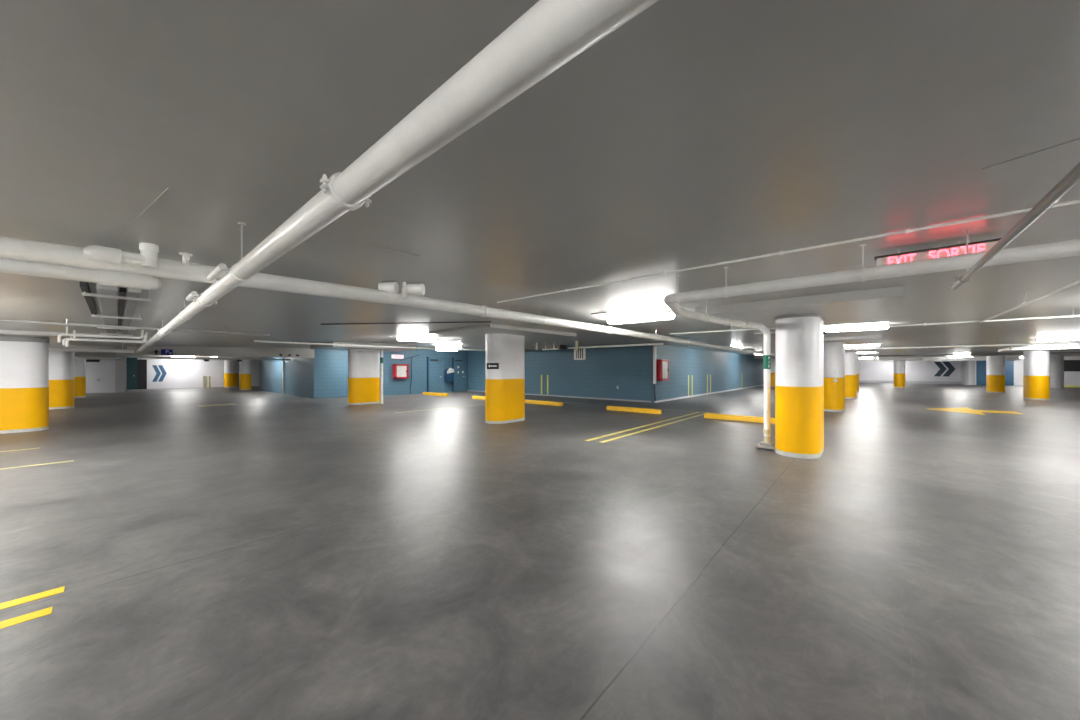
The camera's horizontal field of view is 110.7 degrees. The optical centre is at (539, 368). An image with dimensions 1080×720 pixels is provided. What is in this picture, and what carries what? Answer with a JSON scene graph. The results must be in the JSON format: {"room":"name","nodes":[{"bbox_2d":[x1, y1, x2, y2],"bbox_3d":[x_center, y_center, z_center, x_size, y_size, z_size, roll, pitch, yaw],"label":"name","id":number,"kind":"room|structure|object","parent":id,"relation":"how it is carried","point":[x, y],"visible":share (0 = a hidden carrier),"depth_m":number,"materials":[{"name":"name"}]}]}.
{"room":"parking garage","nodes":[
{"label":"parking garage","id":0,"kind":"room"},
{"bbox_2d":[86,360,114,392],"bbox_3d":[-32.042,-0.050,18.830,0.200,3.100,14.000,0,0,41],"label":"wall","id":1,"kind":"structure","parent":0,"point":[104,370],"depth_m":23.56,"materials":[{"name":"white paint"}]},
{"bbox_2d":[86,359,99,361],"bbox_3d":[-27.945,-0.520,23.311,0.020,0.170,0.550,0,0,41],"label":"wall sign","id":2,"kind":"object","parent":1,"relation":"attached to","point":[87,360],"visible":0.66,"depth_m":23.29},
{"bbox_2d":[115,356,124,391],"bbox_3d":[-28.830,-0.050,25.593,4.300,3.100,0.400,0,0,41],"label":"wall","id":3,"kind":"structure","parent":0,"point":[119,364],"depth_m":24.18,"materials":[{"name":"grey paint"}]},
{"bbox_2d":[125,356,258,389],"bbox_3d":[-25.090,-0.050,32.956,0.200,3.100,15.600,0,0,41],"label":"wall","id":4,"kind":"structure","parent":0,"point":[181,373],"depth_m":29.60,"materials":[{"name":"white paint"}]},
{"bbox_2d":[127,357,146,389],"bbox_3d":[-29.659,0.325,27.452,0.200,2.350,1.000,0,0,41],"label":"door","id":5,"kind":"structure","parent":4,"relation":"in","point":[136,369],"depth_m":27.41,"materials":[{"name":"teal paint"}]},
{"bbox_2d":[152,365,166,381],"bbox_3d":[-28.965,0.340,28.387,0.004,1.250,0.780,0,0,41],"label":"chevrons","id":6,"kind":"object","parent":4,"relation":"attached to","point":[155,367],"visible":1,"depth_m":28.39,"materials":[{"name":"blue paint"}]},
{"bbox_2d":[259,349,347,397],"bbox_3d":[-13.926,-0.050,24.679,10.900,3.100,5.300,0,0,41],"label":"wall","id":7,"kind":"structure","parent":0,"point":[325,375],"depth_m":20.13,"materials":[{"name":"blue paint"}]},
{"bbox_2d":[127,346,313,357],"bbox_3d":[-13.711,-0.880,16.704,0.250,0.640,6.400,0,0,41],"label":"trim","id":8,"kind":"structure","parent":7,"relation":"attached to","point":[177,350],"depth_m":16.49,"materials":[{"name":"grey paint"}]},
{"bbox_2d":[383,350,467,395],"bbox_3d":[-7.089,-0.050,23.598,0.800,3.100,6.100,0,0,41],"label":"wall","id":9,"kind":"structure","parent":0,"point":[391,386],"depth_m":22.46,"materials":[{"name":"blue paint"}]},
{"bbox_2d":[391,355,403,358],"bbox_3d":[-8.243,-0.710,21.577,0.134,0.220,0.700,0,0,41],"label":"exit sign","id":10,"kind":"object","parent":9,"relation":"attached to","point":[392,356],"visible":1,"depth_m":21.51,"materials":[{"name":"white paint"}]},
{"bbox_2d":[393,364,408,378],"bbox_3d":[-8.073,0.140,21.667,0.270,0.840,0.850,0,0,41],"label":"cabinet","id":11,"kind":"object","parent":9,"relation":"attached to","point":[400,371],"visible":1,"depth_m":21.56,"materials":[{"name":"red metal"}]},
{"bbox_2d":[410,358,411,393],"bbox_3d":[-7.697,0.390,22.255,0.040,2.180,0.120,0,0,41],"label":"conduit","id":12,"kind":"object","parent":9,"relation":"attached to","point":[411,358],"visible":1,"depth_m":22.26,"materials":[{"name":"blue plastic"}]},
{"bbox_2d":[427,357,428,391],"bbox_3d":[-6.954,0.375,23.100,0.060,2.250,0.090,0,0,41],"label":"door frame","id":13,"kind":"structure","parent":9,"relation":"attached to","point":[427,357],"depth_m":23.08,"materials":[{"name":"blue metal"}]},
{"bbox_2d":[429,358,443,392],"bbox_3d":[-6.539,0.400,23.548,0.092,2.200,1.090,0,0,41],"label":"door","id":14,"kind":"structure","parent":9,"relation":"attached to","point":[436,365],"depth_m":23.57,"materials":[{"name":"metal"}]},
{"bbox_2d":[444,368,453,382],"bbox_3d":[-5.860,0.415,24.095,0.390,0.970,0.570,0,0,41],"label":"wall dispenser","id":15,"kind":"object","parent":9,"relation":"attached to","point":[448,373],"visible":1,"depth_m":23.97,"materials":[{"name":"blue plastic"}]},
{"bbox_2d":[447,368,453,373],"bbox_3d":[-5.738,0.110,23.969,0.040,0.360,0.540,0,0,41],"label":"hood","id":16,"kind":"object","parent":15,"relation":"attached to","point":[450,371],"depth_m":23.93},
{"bbox_2d":[452,358,453,391],"bbox_3d":[-5.726,0.375,24.497,0.060,2.250,0.090,0,0,41],"label":"door frame","id":17,"kind":"structure","parent":9,"relation":"attached to","point":[452,358],"depth_m":24.47,"materials":[{"name":"blue metal"}]},
{"bbox_2d":[454,358,466,391],"bbox_3d":[-5.335,0.400,24.919,0.092,2.200,1.040,0,0,41],"label":"door","id":18,"kind":"structure","parent":9,"relation":"attached to","point":[460,379],"depth_m":24.96,"materials":[{"name":"metal"}]},
{"bbox_2d":[0,382,1079,719],"bbox_3d":[6.571,1.650,21.647,62.700,0.300,69.200,0,0,41],"label":"floor","id":19,"kind":"structure","parent":0,"point":[267,555],"depth_m":2.89,"materials":[{"name":"concrete"}]},
{"bbox_2d":[0,448,38,451],"bbox_3d":[-12.149,1.498,4.050,0.100,0.003,8.050,0,0,41],"label":"parking line","id":20,"kind":"object","parent":19,"relation":"on","point":[30,448],"depth_m":6.94,"materials":[{"name":"yellow paint"}]},
{"bbox_2d":[0,607,52,628],"bbox_3d":[-5.918,1.498,-0.964,0.100,0.003,8.740,0,0,41],"label":"floor marking","id":21,"kind":"object","parent":19,"relation":"on","point":[43,612],"depth_m":2.25,"materials":[{"name":"yellow paint"}]},
{"bbox_2d":[0,586,64,609],"bbox_3d":[-6.134,1.498,-0.755,0.100,0.003,8.770,0,0,41],"label":"floor marking","id":22,"kind":"object","parent":19,"relation":"on","point":[22,600],"depth_m":2.44,"materials":[{"name":"yellow paint"}]},
{"bbox_2d":[0,460,73,469],"bbox_3d":[-10.443,1.498,2.885,0.100,0.003,8.550,0,0,41],"label":"parking line","id":23,"kind":"object","parent":19,"relation":"on","point":[70,460],"depth_m":5.79,"materials":[{"name":"yellow paint"}]},
{"bbox_2d":[0,330,112,433],"bbox_3d":[-12.725,0.200,8.849,2.560,2.600,3.400,0,0,41],"label":"concrete column","id":24,"kind":"structure","parent":19,"relation":"on","point":[24,355],"depth_m":8.86,"materials":[{"name":"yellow paint"}]},
{"bbox_2d":[49,345,114,408],"bbox_3d":[-18.477,0.200,13.968,2.560,2.600,3.400,0,0,41],"label":"concrete column","id":25,"kind":"structure","parent":19,"relation":"on","point":[61,363],"depth_m":14.01,"materials":[{"name":"yellow paint"}]},
{"bbox_2d":[74,352,115,397],"bbox_3d":[-24.398,0.200,19.197,2.560,2.600,3.400,0,0,41],"label":"concrete column","id":26,"kind":"structure","parent":19,"relation":"on","point":[79,364],"depth_m":19.31,"materials":[{"name":"yellow paint"}]},
{"bbox_2d":[203,376,210,387],"bbox_3d":[-26.307,1.025,29.457,0.190,0.950,0.438,0,0,41],"label":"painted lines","id":27,"kind":"object","parent":19,"relation":"on","point":[204,377],"visible":0.95,"depth_m":29.40,"materials":[{"name":"yellow paint"}]},
{"bbox_2d":[197,403,237,406],"bbox_3d":[-13.441,1.498,15.534,0.900,0.003,1.200,0,0,41],"label":"parking line","id":28,"kind":"object","parent":19,"relation":"on","point":[230,403],"depth_m":15.31,"materials":[{"name":"yellow paint"}]},
{"bbox_2d":[224,360,238,387],"bbox_3d":[-25.367,0.400,30.670,0.656,2.200,0.956,0,0,41],"label":"concrete column","id":29,"kind":"structure","parent":19,"relation":"on","point":[231,367],"depth_m":30.42,"materials":[{"name":"yellow paint"}]},
{"bbox_2d":[211,356,259,389],"bbox_3d":[-20.979,0.107,26.575,2.560,2.786,3.400,0,0,41],"label":"concrete column","id":30,"kind":"structure","parent":19,"relation":"on","point":[245,365],"depth_m":26.29,"materials":[{"name":"yellow paint"}]},
{"bbox_2d":[282,358,283,393],"bbox_3d":[-15.376,0.217,22.346,0.114,2.567,0.114,0,0,41],"label":"standpipe","id":31,"kind":"object","parent":19,"relation":"on","point":[282,358],"visible":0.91,"depth_m":22.30,"materials":[{"name":"white metal"}]},
{"bbox_2d":[310,342,415,404],"bbox_3d":[-7.598,0.096,16.125,2.560,2.808,3.400,0,0,41],"label":"concrete column","id":32,"kind":"structure","parent":19,"relation":"on","point":[363,362],"depth_m":15.74,"materials":[{"name":"yellow paint"}]},
{"bbox_2d":[380,350,382,403],"bbox_3d":[-6.856,0.205,16.166,0.124,2.589,0.124,0,0,41],"label":"standpipe","id":33,"kind":"object","parent":19,"relation":"on","point":[381,351],"visible":0.93,"depth_m":16.13,"materials":[{"name":"white metal"}]},
{"bbox_2d":[422,392,447,395],"bbox_3d":[-5.979,1.422,21.225,2.400,0.156,0.170,0,0,41],"label":"wheel stop","id":34,"kind":"object","parent":19,"relation":"on","point":[423,393],"visible":1,"depth_m":21.06,"materials":[{"name":"yellow paint"}]},
{"bbox_2d":[396,404,484,412],"bbox_3d":[-3.089,1.498,14.893,0.100,0.003,5.700,0,0,41],"label":"parking line","id":35,"kind":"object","parent":19,"relation":"on","point":[483,404],"depth_m":13.97,"materials":[{"name":"yellow paint"}]},
{"bbox_2d":[472,396,484,399],"bbox_3d":[-2.692,1.422,18.338,1.850,0.156,0.170,0,0,41],"label":"wheel stop","id":36,"kind":"object","parent":19,"relation":"on","point":[473,397],"visible":0.46,"depth_m":18.54,"materials":[{"name":"yellow paint"}]},
{"bbox_2d":[429,324,575,423],"bbox_3d":[-0.993,0.097,10.749,2.560,2.807,3.400,0,0,41],"label":"concrete column","id":37,"kind":"structure","parent":19,"relation":"on","point":[504,345],"depth_m":10.30,"materials":[{"name":"yellow paint"}]},
{"bbox_2d":[487,363,498,368],"bbox_3d":[-1.289,-0.080,10.175,0.340,0.170,0.048,0,0,14],"label":"arrow sign","id":38,"kind":"object","parent":37,"relation":"attached to","point":[489,365],"visible":1,"depth_m":10.15,"materials":[{"name":"black plastic"}]},
{"bbox_2d":[525,400,562,405],"bbox_3d":[0.125,1.422,15.863,2.050,0.156,0.170,0,0,41],"label":"wheel stop","id":39,"kind":"object","parent":19,"relation":"on","point":[526,401],"visible":0.94,"depth_m":15.69,"materials":[{"name":"yellow paint"}]},
{"bbox_2d":[606,406,661,413],"bbox_3d":[3.262,1.422,13.107,2.040,0.156,0.170,0,0,41],"label":"wheel stop","id":40,"kind":"object","parent":19,"relation":"on","point":[616,408],"visible":1,"depth_m":12.97,"materials":[{"name":"yellow paint"}]},
{"bbox_2d":[585,412,698,440],"bbox_3d":[3.254,1.498,10.386,0.100,0.003,6.900,0,0,41],"label":"floor marking","id":41,"kind":"object","parent":19,"relation":"on","point":[695,412],"depth_m":9.38,"materials":[{"name":"yellow paint"}]},
{"bbox_2d":[601,413,704,442],"bbox_3d":[3.511,1.498,10.193,0.100,0.003,6.850,0,0,41],"label":"floor marking","id":42,"kind":"object","parent":19,"relation":"on","point":[704,413],"depth_m":9.23,"materials":[{"name":"yellow paint"}]},
{"bbox_2d":[704,413,774,423],"bbox_3d":[5.827,1.422,10.853,1.970,0.156,0.170,0,0,41],"label":"wheel stop","id":43,"kind":"object","parent":19,"relation":"on","point":[706,415],"visible":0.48,"depth_m":10.85,"materials":[{"name":"yellow paint"}]},
{"bbox_2d":[754,355,774,386],"bbox_3d":[19.761,0.068,31.889,2.560,2.864,3.400,0,0,41],"label":"concrete column","id":44,"kind":"structure","parent":19,"relation":"on","point":[755,356],"depth_m":31.33,"materials":[{"name":"yellow paint"}]},
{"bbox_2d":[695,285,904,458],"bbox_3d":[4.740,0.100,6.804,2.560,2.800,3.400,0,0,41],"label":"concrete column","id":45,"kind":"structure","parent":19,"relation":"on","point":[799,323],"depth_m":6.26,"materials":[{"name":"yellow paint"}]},
{"bbox_2d":[824,335,881,411],"bbox_3d":[10.638,0.100,13.549,2.560,2.800,3.400,0,0,41],"label":"concrete column","id":46,"kind":"structure","parent":19,"relation":"on","point":[834,347],"depth_m":13.02,"materials":[{"name":"yellow paint"}]},
{"bbox_2d":[845,346,882,398],"bbox_3d":[15.903,0.100,19.239,2.560,2.800,3.400,0,0,41],"label":"concrete column","id":47,"kind":"structure","parent":19,"relation":"on","point":[850,355],"depth_m":18.70,"materials":[{"name":"yellow paint"}]},
{"bbox_2d":[857,352,878,391],"bbox_3d":[20.820,0.100,24.837,2.560,2.800,3.400,0,0,41],"label":"concrete column","id":48,"kind":"structure","parent":19,"relation":"on","point":[876,353],"depth_m":24.27,"materials":[{"name":"yellow paint"}]},
{"bbox_2d":[877,356,924,387],"bbox_3d":[28.685,0.100,29.774,2.560,2.800,3.400,0,0,41],"label":"concrete column","id":49,"kind":"structure","parent":19,"relation":"on","point":[899,362],"depth_m":29.23,"materials":[{"name":"yellow paint"}]},
{"bbox_2d":[931,407,1021,414],"bbox_3d":[15.576,1.498,13.337,2.415,0.003,2.100,0,0,-8],"label":"floor marking","id":50,"kind":"object","parent":19,"relation":"on","point":[965,409],"depth_m":13.14,"materials":[{"name":"yellow paint"}]},
{"bbox_2d":[960,351,1022,392],"bbox_3d":[28.936,0.100,23.696,2.560,2.800,3.400,0,0,41],"label":"concrete column","id":51,"kind":"structure","parent":19,"relation":"on","point":[995,364],"depth_m":23.25,"materials":[{"name":"yellow paint"}]},
{"bbox_2d":[998,346,1079,399],"bbox_3d":[24.495,0.100,18.413,2.000,2.800,2.400,0,0,41],"label":"concrete column","id":52,"kind":"structure","parent":19,"relation":"on","point":[1036,362],"depth_m":18.02,"materials":[{"name":"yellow paint"}]},
{"bbox_2d":[1050,356,1063,387],"bbox_3d":[41.017,0.215,29.721,0.840,2.570,0.840,0,0,41],"label":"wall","id":53,"kind":"structure","parent":19,"relation":"on","point":[1056,362],"depth_m":29.40,"materials":[{"name":"white paint"}]},
{"bbox_2d":[0,0,1079,357],"bbox_3d":[6.571,-1.054,21.647,62.700,0.408,69.200,0,0,41],"label":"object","id":54,"kind":"structure","parent":0,"point":[693,133],"depth_m":1.82,"materials":[{"name":"grey paint"}]},
{"bbox_2d":[0,258,160,289],"bbox_3d":[-5.929,-0.775,-0.628,0.106,0.366,9.230,0,0,41],"label":"pipe","id":55,"kind":"object","parent":54,"relation":"hanging from","point":[102,277],"visible":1,"depth_m":2.53,"materials":[{"name":"white metal"}]},
{"bbox_2d":[49,345,133,352],"bbox_3d":[-17.772,-0.721,9.922,0.134,0.295,9.450,0,0,41],"label":"pipe","id":56,"kind":"object","parent":54,"relation":"hanging from","point":[122,350],"visible":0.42,"depth_m":12.69,"materials":[{"name":"grey metal"}]},
{"bbox_2d":[74,356,121,359],"bbox_3d":[-23.564,-0.651,14.844,0.154,0.417,9.200,0,0,41],"label":"pipe","id":57,"kind":"object","parent":54,"relation":"hanging from","point":[75,357],"visible":0.44,"depth_m":17.74,"materials":[{"name":"grey metal"}]},
{"bbox_2d":[58,327,147,346],"bbox_3d":[-10.053,-0.692,8.632,1.944,0.404,1.342,0,0,41],"label":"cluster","id":58,"kind":"object","parent":54,"relation":"hanging from","point":[145,337],"visible":1,"depth_m":8.37,"materials":[{"name":"white paint"}]},
{"bbox_2d":[80,281,150,335],"bbox_3d":[-7.687,-0.864,6.780,8.500,0.130,0.520,0,0,41],"label":"air duct","id":59,"kind":"object","parent":54,"relation":"hanging from","point":[108,296],"visible":0.9,"depth_m":4.80,"materials":[{"name":"metal"}]},
{"bbox_2d":[121,288,141,334],"bbox_3d":[-7.233,-0.865,6.540,7.500,0.070,0.100,0,0,41],"label":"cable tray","id":60,"kind":"object","parent":59,"relation":"on","point":[133,294],"depth_m":5.01,"materials":[{"name":"grey metal"}]},
{"bbox_2d":[0,319,269,335],"bbox_3d":[-10.142,-0.858,4.517,0.058,0.219,11.400,0,0,41],"label":"pipe","id":61,"kind":"object","parent":54,"relation":"hanging from","point":[1,320],"visible":0.98,"depth_m":6.98,"materials":[{"name":"white metal"}]},
{"bbox_2d":[120,188,168,234],"bbox_3d":[-2.730,-0.978,2.498,1.423,0.111,0.006,0,0,31],"label":"trim","id":62,"kind":"structure","parent":54,"relation":"attached to","point":[167,189],"depth_m":2.34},
{"bbox_2d":[161,349,172,354],"bbox_3d":[-15.007,-0.680,15.006,0.024,0.230,0.340,0,0,41],"label":"parking sign","id":63,"kind":"object","parent":54,"relation":"hanging from","point":[163,351],"visible":1,"depth_m":15.00,"materials":[{"name":"blue plastic"}]},
{"bbox_2d":[139,356,290,360],"bbox_3d":[-16.223,-0.745,19.110,0.114,0.544,5.900,0,0,41],"label":"pipe","id":64,"kind":"object","parent":54,"relation":"hanging from","point":[146,357],"visible":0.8,"depth_m":18.67,"materials":[{"name":"white metal"}]},
{"bbox_2d":[254,340,463,349],"bbox_3d":[-5.928,-0.947,13.859,0.080,0.314,7.600,0,0,41],"label":"pipe","id":65,"kind":"object","parent":54,"relation":"hanging from","point":[336,344],"visible":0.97,"depth_m":12.96,"materials":[{"name":"white metal"}]},
{"bbox_2d":[0,236,774,355],"bbox_3d":[8.958,-0.858,16.622,0.350,0.462,54.801,0,0,41],"label":"drain pipe","id":66,"kind":"object","parent":54,"relation":"hanging from","point":[95,257],"visible":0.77,"depth_m":3.41,"materials":[{"name":"white paint"}]},
{"bbox_2d":[378,281,424,298],"bbox_3d":[-1.651,-0.942,4.472,0.529,0.203,0.192,0,0,-19],"label":"emergency light","id":67,"kind":"object","parent":66,"relation":"on","point":[391,286],"visible":0.94,"depth_m":4.44,"materials":[{"name":"white paint"}]},
{"bbox_2d":[365,242,419,255],"bbox_3d":[-1.273,-1.039,3.248,0.006,0.012,0.500,0,0,41],"label":"trim","id":68,"kind":"structure","parent":54,"relation":"attached to","point":[365,242],"depth_m":3.24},
{"bbox_2d":[136,0,658,352],"bbox_3d":[-6.384,-0.820,6.369,30.000,0.414,0.207,0,0,41],"label":"pipe","id":69,"kind":"object","parent":54,"relation":"hanging from","point":[551,33],"visible":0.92,"depth_m":0.94,"materials":[{"name":"white metal"}]},
{"bbox_2d":[320,321,490,324],"bbox_3d":[-2.952,-1.000,8.117,3.820,0.044,0.024,0,0,4],"label":"conduit","id":70,"kind":"object","parent":54,"relation":"attached to","point":[471,321],"visible":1,"depth_m":8.11,"materials":[{"name":"metal"}]},
{"bbox_2d":[396,336,436,341],"bbox_3d":[-4.059,-0.988,12.350,0.270,0.140,1.350,0,0,41],"label":"fluorescent light","id":71,"kind":"object","parent":54,"relation":"attached to","point":[402,338],"visible":0.93,"depth_m":12.21,"materials":[{"name":"white paint"}]},
{"bbox_2d":[435,345,461,348],"bbox_3d":[-4.339,-1.071,17.788,0.270,0.140,1.350,0,0,41],"label":"fluorescent light","id":72,"kind":"object","parent":54,"relation":"attached to","point":[437,346],"visible":0.89,"depth_m":17.66,"materials":[{"name":"white paint"}]},
{"bbox_2d":[436,346,460,348],"bbox_3d":[-4.339,-1.043,17.788,0.246,0.085,1.310,0,0,41],"label":"diffuser","id":73,"kind":"object","parent":72,"relation":"attached to","point":[457,347],"depth_m":17.70,"materials":[{"name":"white"}]},
{"bbox_2d":[448,348,484,350],"bbox_3d":[-3.395,-1.072,19.621,0.084,0.294,6.601,0,0,41],"label":"pipe","id":74,"kind":"object","parent":54,"relation":"hanging from","point":[448,348],"visible":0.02,"depth_m":19.59,"materials":[{"name":"grey metal"}]},
{"bbox_2d":[525,345,565,350],"bbox_3d":[0.221,-1.110,19.040,2.400,0.260,0.500,0,0,41],"label":"air duct","id":75,"kind":"object","parent":54,"relation":"attached to","point":[540,347],"visible":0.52,"depth_m":18.75,"materials":[{"name":"silver metal"}]},
{"bbox_2d":[591,309,629,313],"bbox_3d":[1.264,-1.035,6.742,0.800,0.020,0.020,0,0,41],"label":"conduit","id":76,"kind":"object","parent":54,"relation":"attached to","point":[624,309],"visible":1,"depth_m":6.71,"materials":[{"name":"metal"}]},
{"bbox_2d":[568,342,663,348],"bbox_3d":[3.175,-1.067,16.645,4.800,0.199,0.104,0,0,41],"label":"pipe","id":77,"kind":"object","parent":54,"relation":"hanging from","point":[645,344],"visible":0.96,"depth_m":16.32,"materials":[{"name":"grey metal"}]},
{"bbox_2d":[606,311,674,323],"bbox_3d":[1.938,-1.000,7.282,1.350,0.140,0.270,0,0,41],"label":"fluorescent light","id":78,"kind":"object","parent":54,"relation":"attached to","point":[665,315],"visible":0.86,"depth_m":7.15,"materials":[{"name":"white paint"}]},
{"bbox_2d":[670,326,774,334],"bbox_3d":[4.420,-0.972,8.895,2.700,0.176,0.046,0,0,41],"label":"pipe","id":79,"kind":"object","parent":54,"relation":"hanging from","point":[731,326],"visible":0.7,"depth_m":8.94,"materials":[{"name":"white metal"}]},
{"bbox_2d":[497,199,1079,302],"bbox_3d":[4.349,-1.031,1.390,13.300,0.037,0.036,0,0,41],"label":"conduit","id":80,"kind":"object","parent":54,"relation":"attached to","point":[906,231],"visible":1,"depth_m":3.06,"materials":[{"name":"white metal"}]},
{"bbox_2d":[824,323,889,331],"bbox_3d":[7.562,-1.000,9.063,1.350,0.140,0.270,0,0,41],"label":"fluorescent light","id":81,"kind":"object","parent":54,"relation":"attached to","point":[881,324],"visible":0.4,"depth_m":8.91,"materials":[{"name":"white paint"}]},
{"bbox_2d":[845,344,878,346],"bbox_3d":[13.436,-1.000,15.749,1.350,0.140,0.270,0,0,41],"label":"fluorescent light","id":82,"kind":"object","parent":54,"relation":"attached to","point":[862,345],"visible":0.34,"depth_m":15.53,"materials":[{"name":"white paint"}]},
{"bbox_2d":[664,238,1079,450],"bbox_3d":[6.687,0.220,2.311,11.003,2.560,4.084,0,0,41],"label":"pipe","id":83,"kind":"object","parent":54,"relation":"attached to","point":[1066,248],"visible":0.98,"depth_m":3.26,"materials":[{"name":"white metal"}]},
{"bbox_2d":[763,355,770,368],"bbox_3d":[4.266,-0.130,7.008,0.120,0.260,0.120,0,0,41],"label":"sign","id":84,"kind":"object","parent":83,"relation":"attached to","point":[766,358],"visible":1,"depth_m":6.96,"materials":[{"name":"green plastic"}]},
{"bbox_2d":[754,308,1079,333],"bbox_3d":[11.626,-0.971,4.295,16.200,0.179,0.058,0,0,41],"label":"pipe","id":85,"kind":"object","parent":54,"relation":"hanging from","point":[1072,315],"visible":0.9,"depth_m":7.32,"materials":[{"name":"white metal"}]},
{"bbox_2d":[874,236,1000,265],"bbox_3d":[3.256,-0.958,3.089,0.725,0.205,0.090,0,0,41],"label":"exit sign","id":86,"kind":"object","parent":54,"relation":"hanging from","point":[986,245],"visible":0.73,"depth_m":3.05,"materials":[{"name":"white paint"}]},
{"bbox_2d":[859,356,1019,361],"bbox_3d":[31.907,-0.950,34.730,15.900,0.500,0.300,0,0,41],"label":"trim","id":87,"kind":"structure","parent":54,"relation":"attached to","point":[1006,357],"depth_m":31.73,"materials":[{"name":"grey paint"}]},
{"bbox_2d":[845,342,1079,349],"bbox_3d":[18.860,-0.972,13.514,17.500,0.177,0.074,0,0,41],"label":"pipe","id":88,"kind":"object","parent":54,"relation":"hanging from","point":[1071,342],"visible":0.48,"depth_m":14.94,"materials":[{"name":"white metal"}]},
{"bbox_2d":[859,352,1079,356],"bbox_3d":[26.356,-0.942,22.502,18.100,0.237,0.114,0,0,41],"label":"pipe","id":89,"kind":"object","parent":54,"relation":"hanging from","point":[1050,352],"visible":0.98,"depth_m":22.81,"materials":[{"name":"white metal"}]},
{"bbox_2d":[951,162,1079,289],"bbox_3d":[2.206,-0.866,1.656,0.056,0.388,4.160,0,0,41],"label":"pipe","id":90,"kind":"object","parent":54,"relation":"hanging from","point":[1072,178],"visible":0.98,"depth_m":1.74,"materials":[{"name":"white metal"}]},
{"bbox_2d":[980,280,1079,322],"bbox_3d":[3.494,-0.964,1.523,0.046,0.193,14.900,0,0,41],"label":"pipe","id":91,"kind":"object","parent":54,"relation":"hanging from","point":[1078,281],"visible":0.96,"depth_m":4.77,"materials":[{"name":"white metal"}]},
{"bbox_2d":[982,138,1079,169],"bbox_3d":[2.681,-1.048,1.272,0.006,0.006,1.551,0,0,-28],"label":"trim","id":92,"kind":"structure","parent":54,"relation":"attached to","point":[1078,138],"depth_m":1.81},
{"bbox_2d":[1028,345,1079,348],"bbox_3d":[23.213,-1.000,16.878,1.350,0.140,0.270,0,0,41],"label":"fluorescent light","id":93,"kind":"object","parent":54,"relation":"attached to","point":[1060,346],"visible":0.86,"depth_m":16.82,"materials":[{"name":"white paint"}]},
{"bbox_2d":[1036,336,1079,340],"bbox_3d":[17.013,-1.000,11.942,1.350,0.140,0.270,0,0,41],"label":"fluorescent light","id":94,"kind":"object","parent":54,"relation":"attached to","point":[1056,338],"visible":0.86,"depth_m":12.04,"materials":[{"name":"white paint"}]},
{"bbox_2d":[468,345,649,400],"bbox_3d":[0.098,-0.050,21.211,13.150,3.100,0.200,0,0,41],"label":"wall","id":95,"kind":"structure","parent":0,"point":[604,369],"depth_m":19.08,"materials":[{"name":"blue paint"}]},
{"bbox_2d":[468,390,650,401],"bbox_3d":[0.038,1.470,21.104,13.200,0.060,0.040,0,0,41],"label":"baseboard","id":96,"kind":"structure","parent":95,"relation":"attached to","point":[468,390],"depth_m":19.02,"materials":[{"name":"grey paint"}]},
{"bbox_2d":[574,346,585,359],"bbox_3d":[2.061,-0.820,19.317,0.700,0.680,0.065,0,0,41],"label":"air vent","id":97,"kind":"object","parent":95,"relation":"in","point":[580,354],"visible":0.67,"depth_m":19.30,"materials":[{"name":"white metal"}]},
{"bbox_2d":[650,345,763,402],"bbox_3d":[14.980,-0.050,28.037,0.200,3.100,30.100,0,0,41],"label":"wall","id":98,"kind":"structure","parent":0,"point":[728,371],"depth_m":21.23,"materials":[{"name":"blue paint"}]},
{"bbox_2d":[653,345,655,400],"bbox_3d":[5.098,0.137,16.592,0.154,2.572,0.154,0,0,41],"label":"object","id":99,"kind":"object","parent":98,"relation":"attached to","point":[654,346],"visible":0.96,"depth_m":16.52,"materials":[{"name":"white paint"}]},
{"bbox_2d":[656,359,668,380],"bbox_3d":[5.582,0.050,16.953,0.310,0.950,0.800,0,0,41],"label":"fire extinguisher cabinet","id":100,"kind":"object","parent":98,"relation":"attached to","point":[662,366],"visible":0.98,"depth_m":16.72,"materials":[{"name":"red metal"}]},
{"bbox_2d":[654,385,763,402],"bbox_3d":[15.072,1.465,27.930,0.080,0.070,30.140,0,0,41],"label":"baseboard","id":101,"kind":"structure","parent":98,"relation":"attached to","point":[758,385],"depth_m":20.91,"materials":[{"name":"white paint"}]},
{"bbox_2d":[859,361,960,381],"bbox_3d":[35.426,-0.050,42.221,16.500,3.100,0.200,0,0,41],"label":"wall","id":102,"kind":"structure","parent":0,"point":[914,370],"depth_m":39.00,"materials":[{"name":"white paint"}]},
{"bbox_2d":[859,380,960,383],"bbox_3d":[35.391,1.375,42.105,16.400,0.250,0.020,0,0,41],"label":"baseboard","id":103,"kind":"structure","parent":102,"relation":"attached to","point":[865,381],"depth_m":38.70,"materials":[{"name":"grey paint"}]},
{"bbox_2d":[934,362,954,375],"bbox_3d":[40.654,0.000,37.489,1.500,1.500,0.004,0,0,41],"label":"chevrons","id":104,"kind":"object","parent":102,"relation":"attached to","point":[940,365],"visible":1,"depth_m":37.49,"materials":[{"name":"blue paint"}]},
{"bbox_2d":[961,361,967,384],"bbox_3d":[40.832,-0.050,35.874,0.200,3.100,2.200,0,0,41],"label":"wall","id":105,"kind":"structure","parent":0,"point":[964,364],"depth_m":35.38,"materials":[{"name":"grey paint"}]},
{"bbox_2d":[968,356,1079,385],"bbox_3d":[45.939,-0.050,30.323,15.000,3.100,0.200,0,0,41],"label":"wall","id":106,"kind":"structure","parent":0,"point":[1071,378],"depth_m":33.02,"materials":[{"name":"white paint"}]},
{"bbox_2d":[974,360,1015,385],"bbox_3d":[41.486,0.290,34.042,2.400,2.420,0.090,0,0,41],"label":"door","id":107,"kind":"structure","parent":106,"relation":"in","point":[1010,365],"depth_m":34.38,"materials":[{"name":"blue paint"}]},
{"bbox_2d":[1064,360,1079,370],"bbox_3d":[44.607,-0.275,31.307,1.100,0.950,0.080,0,0,41],"label":"air vent","id":108,"kind":"object","parent":106,"relation":"in","point":[1069,365],"visible":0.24,"depth_m":31.27,"materials":[{"name":"metal"}]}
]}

